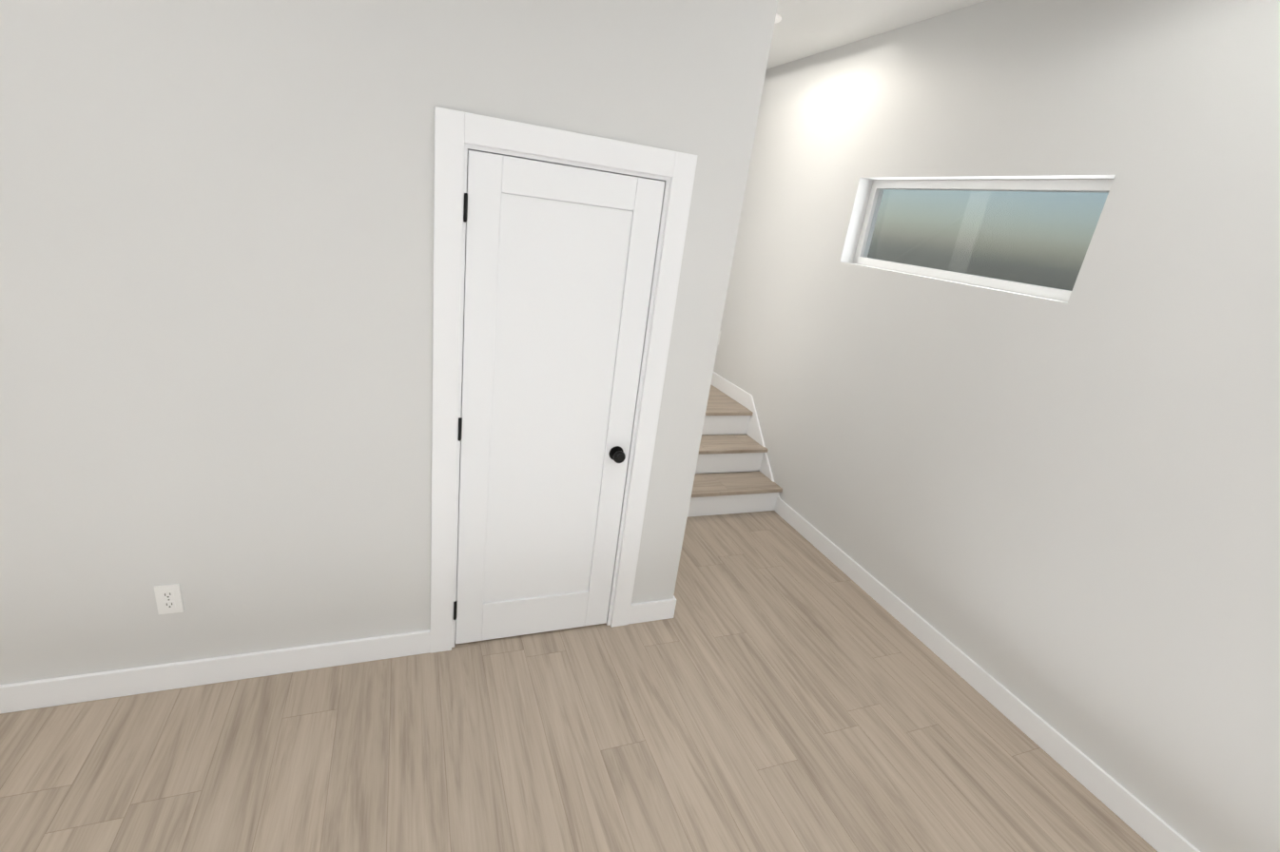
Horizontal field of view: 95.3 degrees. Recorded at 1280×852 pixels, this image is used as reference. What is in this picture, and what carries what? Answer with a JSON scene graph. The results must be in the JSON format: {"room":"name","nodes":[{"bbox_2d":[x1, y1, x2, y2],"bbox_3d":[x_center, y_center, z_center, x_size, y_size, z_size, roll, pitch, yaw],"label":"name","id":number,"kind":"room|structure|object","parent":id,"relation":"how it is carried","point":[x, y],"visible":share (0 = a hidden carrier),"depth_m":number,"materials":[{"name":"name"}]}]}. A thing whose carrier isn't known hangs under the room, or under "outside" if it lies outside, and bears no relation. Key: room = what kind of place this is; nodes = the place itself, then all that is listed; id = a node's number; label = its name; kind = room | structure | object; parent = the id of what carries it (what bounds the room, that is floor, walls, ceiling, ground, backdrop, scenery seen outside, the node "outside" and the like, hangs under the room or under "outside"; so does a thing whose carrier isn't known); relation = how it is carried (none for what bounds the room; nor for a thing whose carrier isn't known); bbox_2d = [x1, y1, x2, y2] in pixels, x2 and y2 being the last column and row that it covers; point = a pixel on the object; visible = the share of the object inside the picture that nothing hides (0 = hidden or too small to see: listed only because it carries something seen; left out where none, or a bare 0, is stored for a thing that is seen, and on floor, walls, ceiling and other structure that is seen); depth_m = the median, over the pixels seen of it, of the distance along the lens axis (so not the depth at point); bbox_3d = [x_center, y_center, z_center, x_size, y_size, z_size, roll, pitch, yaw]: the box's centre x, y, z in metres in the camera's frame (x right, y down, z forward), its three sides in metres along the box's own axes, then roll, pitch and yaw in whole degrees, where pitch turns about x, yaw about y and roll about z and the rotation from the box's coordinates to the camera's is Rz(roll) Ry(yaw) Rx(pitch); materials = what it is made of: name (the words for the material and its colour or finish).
{"room":"living room","nodes":[
{"label":"living room","id":0,"kind":"room"},
{"bbox_2d":[0,0,465,684],"bbox_3d":[-1.638,-0.448,1.759,2.077,3.055,0.120,0,21,-22],"label":"wall block","id":1,"kind":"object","parent":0,"point":[215,308],"visible":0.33,"depth_m":1.86,"materials":[{"name":"paint"}]},
{"bbox_2d":[154,583,183,614],"bbox_3d":[-1.701,0.626,2.108,0.074,0.119,0.008,0,21,-22],"label":"outlet","id":2,"kind":"object","parent":1,"relation":"attached to","point":[168,599],"visible":1,"depth_m":2.10,"materials":[{"name":"white plastic"}]},
{"bbox_2d":[0,510,1157,851],"bbox_3d":[-1.692,1.662,0.612,8.132,0.120,8.944,0,21,-22],"label":"floor","id":3,"kind":"structure","parent":0,"point":[776,684],"depth_m":2.19,"materials":[{"name":"brown wood"}]},
{"bbox_2d":[0,629,430,714],"bbox_3d":[-1.828,0.947,2.189,1.980,0.115,0.018,0,21,-22],"label":"baseboard","id":4,"kind":"structure","parent":3,"relation":"on","point":[119,683],"depth_m":2.24,"materials":[{"name":"white wood"}]},
{"bbox_2d":[654,595,676,619],"bbox_3d":[0.008,0.765,3.390,0.015,0.115,0.948,0,21,-22],"label":"baseboard","id":5,"kind":"structure","parent":3,"relation":"on","point":[667,607],"depth_m":2.96,"materials":[{"name":"white wood"}]},
{"bbox_2d":[687,384,782,517],"bbox_3d":[-0.538,-0.394,4.243,2.900,1.560,1.740,0,21,-22],"label":"stairs","id":6,"kind":"structure","parent":3,"relation":"on","point":[727,479],"depth_m":4.31,"materials":[{"name":"white"}]},
{"bbox_2d":[462,0,696,151],"bbox_3d":[-0.189,-1.421,1.938,0.760,0.990,0.120,0,21,-22],"label":"wall block","id":7,"kind":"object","parent":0,"point":[614,69],"visible":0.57,"depth_m":1.96,"materials":[{"name":"paint"}]},
{"bbox_2d":[429,106,698,653],"bbox_3d":[-0.385,0.004,2.453,0.760,2.065,0.121,0,21,-22],"label":"door frame","id":8,"kind":"structure","parent":7,"relation":"attached to","point":[666,180],"depth_m":2.26,"materials":[{"name":"white wood"}]},
{"bbox_2d":[453,149,664,643],"bbox_3d":[-0.367,0.035,2.393,0.726,2.032,0.098,0,21,-22],"label":"closet door","id":9,"kind":"structure","parent":8,"relation":"attached to","point":[559,263],"depth_m":2.34,"materials":[{"name":"white painted wood"},{"name":"black metal"}]},
{"bbox_2d":[631,0,778,603],"bbox_3d":[0.180,-0.462,2.486,0.319,3.055,0.120,0,21,-22],"label":"wall block","id":10,"kind":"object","parent":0,"point":[729,48],"visible":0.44,"depth_m":2.34,"materials":[{"name":"paint"}]},
{"bbox_2d":[766,0,986,69],"bbox_3d":[-1.284,-1.313,-0.465,8.132,0.150,8.944,0,21,-22],"label":"ceiling","id":11,"kind":"structure","parent":0,"point":[803,29],"depth_m":3.21,"materials":[{"name":"paint"}]},
{"bbox_2d":[774,13,781,23],"bbox_3d":[0.700,-2.325,3.321,0.212,0.009,0.212,0,21,-22],"label":"recessed light","id":12,"kind":"object","parent":11,"relation":"in","point":[778,18],"visible":0.1,"depth_m":3.30,"materials":[{"name":"white"}]},
{"bbox_2d":[713,0,1279,851],"bbox_3d":[2.177,0.127,1.618,0.180,3.055,8.794,0,21,-22],"label":"wall","id":13,"kind":"structure","parent":0,"point":[1115,614],"depth_m":2.39,"materials":[{"name":"paint"}]},
{"bbox_2d":[710,371,751,408],"bbox_3d":[0.681,-0.384,5.082,0.018,0.115,1.082,0,21,-22],"label":"baseboard","id":14,"kind":"structure","parent":13,"relation":"attached to","point":[719,382],"depth_m":4.87,"materials":[{"name":"white wood"}]},
{"bbox_2d":[744,395,780,512],"bbox_3d":[0.943,0.198,4.442,0.015,0.699,0.628,0,21,-22],"label":"trim","id":15,"kind":"structure","parent":13,"relation":"attached to","point":[754,432],"depth_m":4.48,"materials":[{"name":"white wood"}]},
{"bbox_2d":[853,178,1113,301],"bbox_3d":[1.660,-0.998,2.996,0.060,0.490,1.450,0,21,-22],"label":"window","id":16,"kind":"structure","parent":13,"relation":"in","point":[1043,185],"depth_m":2.91,"materials":[{"name":"white plastic"}]},
{"bbox_2d":[776,499,1200,851],"bbox_3d":[2.222,1.836,1.272,0.015,0.115,6.930,0,21,-22],"label":"baseboard","id":17,"kind":"structure","parent":13,"relation":"attached to","point":[1145,823],"depth_m":2.62,"materials":[{"name":"white wood"}]}
]}

